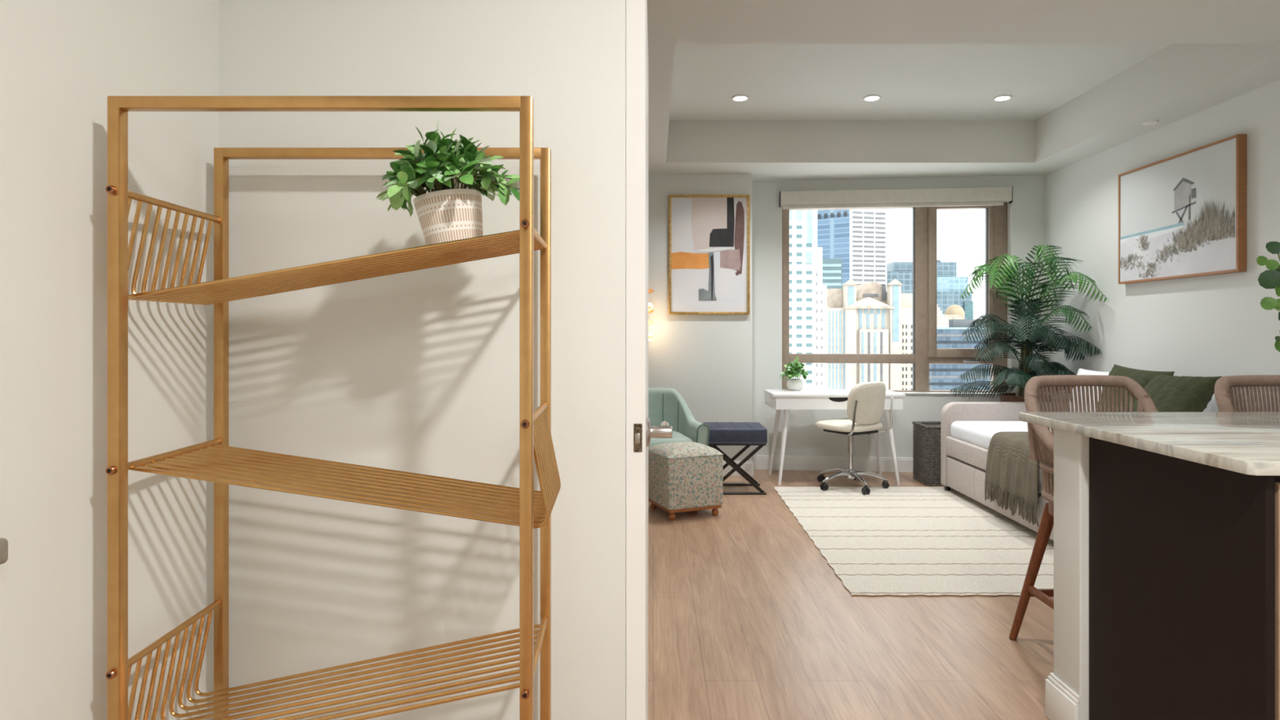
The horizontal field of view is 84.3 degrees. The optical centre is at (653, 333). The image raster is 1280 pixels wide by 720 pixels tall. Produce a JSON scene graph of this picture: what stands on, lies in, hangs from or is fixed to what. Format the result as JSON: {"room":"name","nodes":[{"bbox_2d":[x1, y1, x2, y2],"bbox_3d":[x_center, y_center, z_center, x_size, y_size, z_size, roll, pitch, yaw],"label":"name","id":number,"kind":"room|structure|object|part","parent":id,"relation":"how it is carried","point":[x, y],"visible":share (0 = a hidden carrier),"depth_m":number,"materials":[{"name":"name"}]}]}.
{"room":"studio apartment","nodes":[
{"label":"studio apartment","id":0,"kind":"room"},
{"bbox_2d":[0,0,218,719],"bbox_3d":[-0.923,-0.072,-0.380,0.100,2.545,3.840,0,0,0],"label":"wall","id":1,"kind":"structure","parent":0,"point":[61,61],"depth_m":1.09,"materials":[{"name":"white paint"}]},
{"bbox_2d":[0,537,8,564],"bbox_3d":[-0.845,0.275,0.826,0.056,0.054,0.146,0,0,0],"label":"door lever","id":2,"kind":"object","parent":1,"relation":"attached to","point":[3,542],"visible":1,"depth_m":0.89,"materials":[{"name":"grey metal"}]},
{"bbox_2d":[218,0,626,719],"bbox_3d":[-0.489,-0.072,1.480,0.867,2.545,0.120,0,0,0],"label":"wall","id":3,"kind":"structure","parent":0,"point":[417,371],"depth_m":1.42,"materials":[{"name":"white paint"}]},
{"bbox_2d":[626,0,672,719],"bbox_3d":[-0.008,0.176,1.817,0.096,2.032,0.805,0,0,0],"label":"door","id":4,"kind":"structure","parent":3,"relation":"in","point":[639,430],"depth_m":1.42,"materials":[{"name":"paint"}]},
{"bbox_3d":[-0.031,0.210,1.423,0.017,0.057,0.002,0,0,0],"label":"latch plate","id":5,"kind":"part","parent":4,"relation":"part of","materials":[{"name":"silver metal"}]},
{"bbox_3d":[0.017,0.208,1.538,0.046,0.026,0.123,0,0,0],"label":"lever","id":6,"kind":"part","parent":4,"relation":"part of","materials":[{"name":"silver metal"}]},
{"bbox_2d":[648,173,751,461],"bbox_3d":[-0.335,-0.072,6.220,2.330,2.545,0.560,0,0,0],"label":"wall","id":7,"kind":"structure","parent":0,"point":[706,358],"depth_m":5.94,"materials":[{"name":"white paint"}]},
{"bbox_2d":[668,194,750,314],"bbox_3d":[0.468,-0.658,5.922,0.678,1.003,0.032,0,0,0],"label":"abstract painting","id":8,"kind":"object","parent":7,"relation":"attached to","point":[709,234],"visible":1,"depth_m":5.92},
{"bbox_2d":[648,469,1053,719],"bbox_3d":[1.000,1.260,2.050,5.200,0.120,8.900,0,0,0],"label":"floor","id":9,"kind":"structure","parent":0,"point":[748,620],"depth_m":2.80,"materials":[{"name":"brown wood"}]},
{"bbox_2d":[105,95,560,719],"bbox_3d":[-0.513,0.420,1.217,0.700,1.560,0.309,0,0,0],"label":"shelving unit","id":10,"kind":"object","parent":9,"relation":"on","point":[526,508],"visible":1,"depth_m":1.17,"materials":[{"name":"brown wood"}]},
{"bbox_3d":[-0.529,0.599,1.219,0.669,0.169,0.228,0,0,0],"label":"wire shelf","id":11,"kind":"part","parent":10,"relation":"part of","materials":[{"name":"brown wood"}]},
{"bbox_3d":[-0.529,-0.135,1.219,0.668,0.164,0.228,0,0,0],"label":"wire shelf","id":12,"kind":"part","parent":10,"relation":"part of","materials":[{"name":"brown wood"}]},
{"bbox_3d":[-0.498,0.221,1.219,0.668,0.169,0.228,0,0,0],"label":"wire shelf","id":13,"kind":"part","parent":10,"relation":"part of","materials":[{"name":"brown wood"}]},
{"bbox_3d":[-0.520,0.422,1.362,0.644,1.556,0.020,0,0,0],"label":"frame","id":14,"kind":"part","parent":10,"relation":"part of","materials":[{"name":"brown wood"}]},
{"bbox_2d":[376,122,519,244],"bbox_3d":[-0.352,-0.246,1.204,0.247,0.217,0.236,0,0,44],"label":"potted plant","id":15,"kind":"object","parent":10,"relation":"on","point":[446,213],"visible":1,"depth_m":1.16,"materials":[{"name":"green plant"}]},
{"bbox_3d":[-0.343,-0.188,1.205,0.112,0.088,0.112,-10,0,0],"label":"pot","id":16,"kind":"part","parent":15,"relation":"part of","materials":[{"name":"beige ceramic"}]},
{"bbox_2d":[648,288,653,340],"bbox_3d":[-0.114,0.400,5.797,0.237,1.600,0.195,0,0,-21],"label":"floor lamp","id":17,"kind":"object","parent":9,"relation":"on","point":[650,291],"visible":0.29,"depth_m":5.76,"materials":[{"name":"brown"}]},
{"bbox_2d":[648,387,709,447],"bbox_3d":[-0.017,0.819,5.356,0.741,0.766,0.656,0,0,-12],"label":"armchair","id":18,"kind":"object","parent":9,"relation":"on","point":[664,404],"visible":0.31,"depth_m":5.51,"materials":[{"name":"green fabric"}]},
{"bbox_2d":[648,430,693,447],"bbox_3d":[-0.006,0.835,5.301,0.530,0.150,0.540,0,0,-12],"label":"seat cushion","id":19,"kind":"object","parent":18,"relation":"on","point":[677,436],"depth_m":5.11,"materials":[{"name":"green fabric"}]},
{"bbox_2d":[648,441,723,520],"bbox_3d":[0.205,0.973,4.745,0.398,0.455,0.398,0,0,-22],"label":"ottoman","id":20,"kind":"object","parent":9,"relation":"on","point":[683,476],"visible":0.98,"depth_m":4.58,"materials":[{"name":"fabric"}]},
{"bbox_3d":[0.205,1.138,4.745,0.375,0.022,0.375,0,0,-22],"label":"trim","id":21,"kind":"part","parent":20,"relation":"part of","materials":[{"name":"brown wood"}]},
{"bbox_2d":[648,441,723,458],"bbox_3d":[0.205,0.770,4.745,0.398,0.050,0.398,0,0,-22],"label":"cushion","id":22,"kind":"object","parent":20,"relation":"on","point":[683,450],"depth_m":4.62,"materials":[{"name":"fabric"}]},
{"bbox_2d":[702,422,767,494],"bbox_3d":[0.615,0.949,5.417,0.465,0.501,0.376,0,0,0],"label":"bench","id":23,"kind":"object","parent":9,"relation":"on","point":[747,434],"visible":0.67,"depth_m":5.25,"materials":[{"name":"blue leather"}]},
{"bbox_3d":[0.615,0.765,5.420,0.465,0.125,0.370,0,0,0],"label":"seat","id":24,"kind":"part","parent":23,"relation":"part of","materials":[{"name":"blue leather"}]},
{"bbox_3d":[0.615,1.007,5.569,0.423,0.377,0.012,0,0,0],"label":"leg","id":25,"kind":"part","parent":23,"relation":"part of","materials":[{"name":"brown metal"}]},
{"bbox_3d":[0.615,1.007,5.259,0.423,0.377,0.012,0,0,0],"label":"leg","id":26,"kind":"part","parent":23,"relation":"part of","materials":[{"name":"brown metal"}]},
{"bbox_3d":[0.615,1.007,5.581,0.423,0.377,0.012,0,0,0],"label":"leg","id":27,"kind":"part","parent":23,"relation":"part of","materials":[{"name":"brown metal"}]},
{"bbox_3d":[0.615,1.007,5.271,0.423,0.377,0.012,0,0,0],"label":"leg","id":28,"kind":"part","parent":23,"relation":"part of","materials":[{"name":"brown metal"}]},
{"bbox_2d":[764,389,905,485],"bbox_3d":[1.465,0.840,5.800,1.040,0.724,0.480,0,0,0],"label":"desk","id":29,"kind":"object","parent":9,"relation":"on","point":[786,400],"visible":0.85,"depth_m":5.58,"materials":[{"name":"white paint"}]},
{"bbox_3d":[1.034,0.899,5.994,0.122,0.605,0.043,0,0,38],"label":"leg","id":30,"kind":"part","parent":29,"relation":"part of","materials":[{"name":"white paint"}]},
{"bbox_3d":[1.034,0.899,5.606,0.122,0.605,0.043,0,0,-38],"label":"leg","id":31,"kind":"part","parent":29,"relation":"part of","materials":[{"name":"white paint"}]},
{"bbox_2d":[778,355,808,391],"bbox_3d":[1.186,0.335,5.931,0.251,0.286,0.252,0,0,0],"label":"potted plant","id":32,"kind":"object","parent":29,"relation":"on","point":[793,370],"visible":1,"depth_m":5.89,"materials":[{"name":"green plant"}]},
{"bbox_3d":[1.190,0.432,5.930,0.140,0.092,0.140,0,0,0],"label":"pot","id":33,"kind":"part","parent":32,"relation":"part of","materials":[{"name":"white ceramic"}]},
{"bbox_3d":[1.465,0.553,5.571,1.000,0.094,0.014,0,0,0],"label":"drawer","id":34,"kind":"part","parent":29,"relation":"part of","materials":[{"name":"white paint"}]},
{"bbox_3d":[1.896,0.899,5.994,0.122,0.605,0.043,0,0,-38],"label":"leg","id":35,"kind":"part","parent":29,"relation":"part of","materials":[{"name":"white paint"}]},
{"bbox_3d":[1.896,0.899,5.606,0.122,0.605,0.043,0,0,38],"label":"leg","id":36,"kind":"part","parent":29,"relation":"part of","materials":[{"name":"white paint"}]},
{"bbox_2d":[773,486,1053,596],"bbox_3d":[1.761,1.196,4.359,1.717,0.007,2.282,0,0,0],"label":"rug","id":37,"kind":"object","parent":9,"relation":"on","point":[903,541],"visible":0.68,"depth_m":4.07,"materials":[{"name":"fabric"}]},
{"bbox_2d":[814,381,893,494],"bbox_3d":[1.519,0.778,5.499,0.545,0.830,0.553,0,0,-33],"label":"office chair","id":38,"kind":"object","parent":37,"relation":"on","point":[866,400],"visible":1,"depth_m":5.34,"materials":[{"name":"beige fabric"}]},
{"bbox_3d":[1.431,1.104,5.604,0.247,0.072,0.039,0,0,45],"label":"arm","id":39,"kind":"part","parent":38,"relation":"part of","materials":[{"name":"silver metal"}]},
{"bbox_3d":[1.404,1.104,5.434,0.247,0.072,0.039,0,0,-27],"label":"arm","id":40,"kind":"part","parent":38,"relation":"part of","materials":[{"name":"silver metal"}]},
{"bbox_3d":[1.524,0.715,5.517,0.460,0.071,0.440,0,0,-33],"label":"seat","id":41,"kind":"part","parent":38,"relation":"part of","materials":[{"name":"beige fabric"}]},
{"bbox_3d":[1.477,0.632,5.279,0.061,0.278,0.178,0,0,4],"label":"frame","id":42,"kind":"part","parent":38,"relation":"part of","materials":[{"name":"silver metal"}]},
{"bbox_3d":[1.558,1.104,5.355,0.039,0.072,0.247,0,0,-9],"label":"arm","id":43,"kind":"part","parent":38,"relation":"part of","materials":[{"name":"silver metal"}]},
{"bbox_3d":[1.637,0.526,5.343,0.400,0.327,0.112,0,0,-33],"label":"backrest","id":44,"kind":"part","parent":38,"relation":"part of","materials":[{"name":"beige fabric"}]},
{"bbox_3d":[1.680,1.104,5.477,0.247,0.072,0.039,0,0,9],"label":"arm","id":45,"kind":"part","parent":38,"relation":"part of","materials":[{"name":"silver metal"}]},
{"bbox_3d":[1.761,0.632,5.463,0.178,0.278,0.061,0,0,20],"label":"frame","id":46,"kind":"part","parent":38,"relation":"part of","materials":[{"name":"silver metal"}]},
{"bbox_2d":[911,421,943,485],"bbox_3d":[2.300,0.962,5.700,0.315,0.469,0.296,0,0,0],"label":"wicker hamper","id":47,"kind":"object","parent":9,"relation":"on","point":[926,434],"visible":0.58,"depth_m":5.57,"materials":[{"name":"grey wicker"}]},
{"bbox_2d":[940,401,1067,541],"bbox_3d":[2.750,0.863,4.360,1.100,0.675,2.120,0,0,0],"label":"daybed","id":48,"kind":"object","parent":9,"relation":"on","point":[962,464],"visible":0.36,"depth_m":5.19,"materials":[{"name":"grey fabric"}]},
{"bbox_3d":[2.232,0.845,4.360,0.056,0.140,1.950,0,0,0],"label":"rail","id":49,"kind":"part","parent":48,"relation":"part of","materials":[{"name":"grey fabric"}]},
{"bbox_3d":[2.704,1.040,4.360,0.992,0.220,1.930,0,0,0],"label":"trundle drawer","id":50,"kind":"part","parent":48,"relation":"part of","materials":[{"name":"grey fabric"}]},
{"bbox_2d":[950,421,1051,467],"bbox_3d":[2.720,0.727,4.360,0.990,0.143,1.940,0,0,0],"label":"mattress","id":51,"kind":"object","parent":48,"relation":"on","point":[980,433],"visible":0.22,"depth_m":4.97,"materials":[{"name":"white fabric"}]},
{"bbox_2d":[984,431,1051,526],"bbox_3d":[2.427,0.863,4.301,0.587,0.455,0.644,0,0,0],"label":"throw blanket","id":52,"kind":"object","parent":51,"relation":"on","point":[1010,470],"visible":0.77,"depth_m":4.30,"materials":[{"name":"green fabric"}]},
{"bbox_2d":[1069,368,1109,412],"bbox_3d":[3.110,0.454,4.970,0.182,0.398,0.500,0,0,-4],"label":"pillow","id":53,"kind":"object","parent":51,"relation":"on","point":[1081,371],"visible":0.11,"depth_m":5.00,"materials":[{"name":"white fabric"}]},
{"bbox_2d":[1097,364,1174,412],"bbox_3d":[3.020,0.430,4.470,0.234,0.446,0.575,0,0,0],"label":"cushion","id":54,"kind":"object","parent":51,"relation":"on","point":[1143,377],"visible":0.16,"depth_m":4.41,"materials":[{"name":"green fabric"}]},
{"bbox_2d":[1128,373,1222,412],"bbox_3d":[2.861,0.439,3.960,0.322,0.429,0.501,0,0,0],"label":"cushion","id":55,"kind":"object","parent":51,"relation":"on","point":[1168,393],"visible":0.44,"depth_m":3.81,"materials":[{"name":"green fabric"}]},
{"bbox_2d":[1208,386,1279,412],"bbox_3d":[3.120,0.469,3.690,0.178,0.369,0.540,0,0,-4],"label":"pillow","id":56,"kind":"object","parent":51,"relation":"on","point":[1213,408],"visible":0.04,"depth_m":3.84,"materials":[{"name":"fabric"}]},
{"bbox_3d":[2.750,0.842,5.378,1.100,0.633,0.085,0,0,0],"label":"panel","id":57,"kind":"part","parent":48,"relation":"part of","materials":[{"name":"grey fabric"}]},
{"bbox_2d":[949,244,1109,401],"bbox_3d":[2.853,0.257,5.546,0.896,1.885,0.946,0,0,0],"label":"potted palm","id":58,"kind":"object","parent":9,"relation":"on","point":[1027,370],"visible":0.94,"depth_m":5.48,"materials":[{"name":"plant"}]},
{"bbox_2d":[999,392,1050,401],"bbox_3d":[3.000,0.848,5.700,0.380,0.705,0.380,0,0,0],"label":"plant pot","id":59,"kind":"object","parent":58,"relation":"on","point":[1006,397],"depth_m":5.64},
{"bbox_2d":[1008,374,1158,640],"bbox_3d":[1.672,0.683,2.559,0.550,1.039,0.489,0,0,0],"label":"counter stool","id":60,"kind":"object","parent":9,"relation":"on","point":[1041,440],"visible":0.28,"depth_m":2.74,"materials":[{"name":"brown wood"}]},
{"bbox_3d":[1.472,0.924,2.734,0.172,0.550,0.046,0,0,38],"label":"leg","id":61,"kind":"part","parent":60,"relation":"part of","materials":[{"name":"brown wood"}]},
{"bbox_3d":[1.672,0.395,2.568,0.494,0.462,0.470,0,0,0],"label":"seat frame","id":62,"kind":"part","parent":60,"relation":"part of","materials":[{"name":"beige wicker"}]},
{"bbox_2d":[1088,437,1279,719],"bbox_3d":[2.293,0.745,1.760,2.050,0.910,0.596,0,0,0],"label":"base cabinet","id":63,"kind":"object","parent":9,"relation":"on","point":[1184,555],"visible":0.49,"depth_m":1.70,"materials":[{"name":"brown wood"}]},
{"bbox_2d":[1018,412,1279,475],"bbox_3d":[2.265,0.276,1.893,2.105,0.028,0.918,0,0,0],"label":"countertop","id":64,"kind":"structure","parent":63,"relation":"on","point":[1248,443],"depth_m":1.87,"materials":[{"name":"stone"}]},
{"bbox_2d":[1256,241,1279,351],"bbox_3d":[1.731,-0.035,1.809,0.450,0.594,0.159,0,0,0],"label":"plant","id":65,"kind":"object","parent":64,"relation":"on","point":[1268,279],"visible":1,"depth_m":1.77,"materials":[{"name":"green plant"}]},
{"bbox_3d":[1.544,0.704,1.473,0.497,0.783,0.022,0,0,0],"label":"door","id":66,"kind":"part","parent":63,"relation":"part of","materials":[{"name":"brown wood"}]},
{"bbox_2d":[1213,374,1279,412],"bbox_3d":[2.412,0.683,2.559,0.550,1.039,0.489,0,0,0],"label":"counter stool","id":67,"kind":"object","parent":9,"relation":"on","point":[1224,397],"visible":0.22,"depth_m":2.77,"materials":[{"name":"beige wicker"}]},
{"bbox_2d":[751,174,1044,457],"bbox_3d":[2.095,-0.072,6.221,2.542,2.545,0.200,0,0,6],"label":"wall","id":68,"kind":"structure","parent":0,"point":[1025,215],"depth_m":6.18,"materials":[{"name":"white paint"}]},
{"bbox_2d":[723,455,914,476],"bbox_3d":[0.947,1.137,5.964,4.717,0.125,0.536,0,0,6],"label":"baseboard","id":69,"kind":"structure","parent":68,"relation":"attached to","point":[761,462],"depth_m":6.15,"materials":[{"name":"white paint"}]},
{"bbox_2d":[782,201,1007,392],"bbox_3d":[2.101,-0.321,6.213,1.929,1.668,0.115,0,0,6],"label":"window","id":70,"kind":"structure","parent":68,"relation":"in","point":[925,350],"depth_m":6.17,"materials":[{"name":"brown wood"}]},
{"bbox_2d":[779,186,1013,208],"bbox_3d":[2.069,-1.161,6.085,1.938,0.152,0.075,0,0,6],"label":"roller blind","id":71,"kind":"object","parent":70,"relation":"attached to","point":[996,196],"visible":1,"depth_m":6.05,"materials":[{"name":"white fabric"}]},
{"bbox_3d":[2.049,-1.101,6.080,1.846,0.032,0.020,0,0,6],"label":"rail","id":72,"kind":"part","parent":71,"relation":"part of","materials":[{"name":"white fabric"}]},
{"bbox_3d":[2.670,-0.463,6.159,0.544,1.344,0.070,0,0,6],"label":"sash","id":73,"kind":"part","parent":70,"relation":"part of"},
{"bbox_3d":[2.751,0.234,6.116,0.140,0.030,0.049,0,0,6],"label":"handle","id":74,"kind":"part","parent":70,"relation":"part of","materials":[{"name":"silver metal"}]},
{"bbox_2d":[897,391,1002,395],"bbox_3d":[2.095,0.519,6.152,1.926,0.012,0.087,0,0,6],"label":"window sill","id":75,"kind":"structure","parent":68,"relation":"attached to","point":[904,393],"depth_m":6.08,"materials":[{"name":"white paint"}]},
{"bbox_2d":[647,0,1279,181],"bbox_3d":[1.000,-1.573,2.050,5.200,0.455,8.900,0,0,0],"label":"ceiling","id":76,"kind":"structure","parent":0,"point":[1082,78],"depth_m":4.46,"materials":[{"name":"white paint"}]},
{"bbox_2d":[731,94,749,101],"bbox_3d":[0.620,-1.676,5.040,0.124,0.007,0.124,0,0,0],"label":"recessed light","id":77,"kind":"object","parent":76,"relation":"in","point":[736,98],"visible":1,"depth_m":5.04,"materials":[{"name":"white plastic"}]},
{"bbox_2d":[862,94,880,101],"bbox_3d":[1.560,-1.676,5.040,0.124,0.007,0.124,0,0,0],"label":"recessed light","id":78,"kind":"object","parent":76,"relation":"in","point":[869,98],"visible":1,"depth_m":5.04,"materials":[{"name":"white plastic"}]},
{"bbox_2d":[992,94,1012,101],"bbox_3d":[2.490,-1.676,5.040,0.124,0.007,0.124,0,0,0],"label":"recessed light","id":79,"kind":"object","parent":76,"relation":"in","point":[1001,98],"visible":1,"depth_m":5.04,"materials":[{"name":"white plastic"}]},
{"bbox_2d":[1142,120,1158,125],"bbox_3d":[3.165,-1.339,4.500,0.084,0.012,0.084,0,0,0],"label":"ceiling sensor","id":80,"kind":"object","parent":76,"relation":"attached to","point":[1152,122],"visible":1,"depth_m":4.48,"materials":[{"name":"white plastic"}]},
{"bbox_2d":[1053,428,1088,719],"bbox_3d":[2.282,0.745,2.130,2.076,0.910,0.140,0,0,0],"label":"wall","id":81,"kind":"structure","parent":0,"point":[1071,451],"depth_m":2.10,"materials":[{"name":"white paint"}]},
{"bbox_2d":[1045,672,1079,719],"bbox_3d":[2.267,1.129,2.138,2.077,0.142,0.157,0,0,0],"label":"baseboard","id":82,"kind":"structure","parent":81,"relation":"attached to","point":[1062,703],"depth_m":2.14,"materials":[{"name":"white wood"}]},
{"bbox_2d":[1044,80,1279,412],"bbox_3d":[3.395,-0.072,2.075,0.150,2.545,8.750,0,0,0],"label":"wall","id":83,"kind":"structure","parent":0,"point":[1218,325],"depth_m":4.52,"materials":[{"name":"white paint"}]},
{"bbox_2d":[1118,133,1246,284],"bbox_3d":[3.293,-0.730,4.466,0.050,0.770,1.031,0,0,0],"label":"picture","id":84,"kind":"object","parent":83,"relation":"attached to","point":[1184,215],"visible":1,"depth_m":4.33,"materials":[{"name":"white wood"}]},
{"label":"outside","id":85,"kind":"structure","parent":0,"visible":0},
{"bbox_2d":[789,209,826,389],"bbox_3d":[46.138,-6.711,261.825,30.955,165.823,24.350,0,0,0],"label":"apartment tower","id":86,"kind":"structure","parent":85,"point":[807,295],"depth_m":250.00,"materials":[{"name":"white concrete"}]},
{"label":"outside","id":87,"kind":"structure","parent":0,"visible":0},
{"bbox_2d":[944,304,964,320],"bbox_3d":[201.954,28.402,477.000,15.492,95.595,14.000,0,0,0],"label":"domed building","id":88,"kind":"structure","parent":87,"point":[952,312],"depth_m":471.41,"materials":[{"name":"beige stone"}]},
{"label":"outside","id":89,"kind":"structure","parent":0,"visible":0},
{"bbox_2d":[886,262,912,293],"bbox_3d":[204.849,9.533,580.000,38.830,133.334,40.000,0,0,0],"label":"glass tower","id":90,"kind":"structure","parent":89,"point":[902,272],"depth_m":559.95,"materials":[{"name":"blue glass"}]},
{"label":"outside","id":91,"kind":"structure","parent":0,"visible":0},
{"bbox_2d":[826,278,912,390],"bbox_3d":[103.331,25.316,348.625,44.153,101.767,42.750,0,0,0],"label":"building","id":92,"kind":"structure","parent":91,"point":[865,317],"depth_m":329.74,"materials":[{"name":"beige concrete"}]},
{"bbox_3d":[100.245,-11.953,329.800,23.170,1.000,4.400,0,0,0],"label":"cornice","id":93,"kind":"part","parent":92,"relation":"part of","materials":[{"name":"beige stone"}]},
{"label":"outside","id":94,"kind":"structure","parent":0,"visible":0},
{"bbox_2d":[822,258,841,288],"bbox_3d":[105.991,15.911,429.875,12.283,120.577,20.250,0,0,0],"label":"office block","id":95,"kind":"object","parent":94,"point":[831,268],"visible":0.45,"depth_m":420.00,"materials":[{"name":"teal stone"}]},
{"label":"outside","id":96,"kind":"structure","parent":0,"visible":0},
{"bbox_2d":[817,208,886,288],"bbox_3d":[142.860,-36.300,525.910,49.092,225.000,52.180,0,0,0],"label":"office tower","id":97,"kind":"structure","parent":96,"point":[856,237],"depth_m":503.77,"materials":[{"name":"white concrete"}]},
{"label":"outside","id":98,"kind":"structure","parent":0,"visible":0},
{"bbox_2d":[937,303,948,327],"bbox_3d":[159.434,27.723,410.000,19.245,96.955,20.000,0,0,0],"label":"office building","id":99,"kind":"structure","parent":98,"point":[942,322],"depth_m":401.84,"materials":[{"name":"stone"}]},
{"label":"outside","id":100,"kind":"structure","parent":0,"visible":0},
{"bbox_2d":[928,319,990,392],"bbox_3d":[119.575,35.505,265.300,45.377,81.391,11.400,0,0,0],"label":"office block","id":101,"kind":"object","parent":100,"point":[942,376],"visible":0.09,"depth_m":260.02,"materials":[{"name":"blue glass"}]},
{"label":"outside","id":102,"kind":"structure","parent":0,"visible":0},
{"bbox_2d":[937,260,973,319],"bbox_3d":[258.368,5.204,641.000,42.962,141.992,46.000,0,0,0],"label":"stepped tower","id":103,"kind":"structure","parent":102,"point":[950,286],"depth_m":623.60,"materials":[{"name":"blue glass"}]}
]}

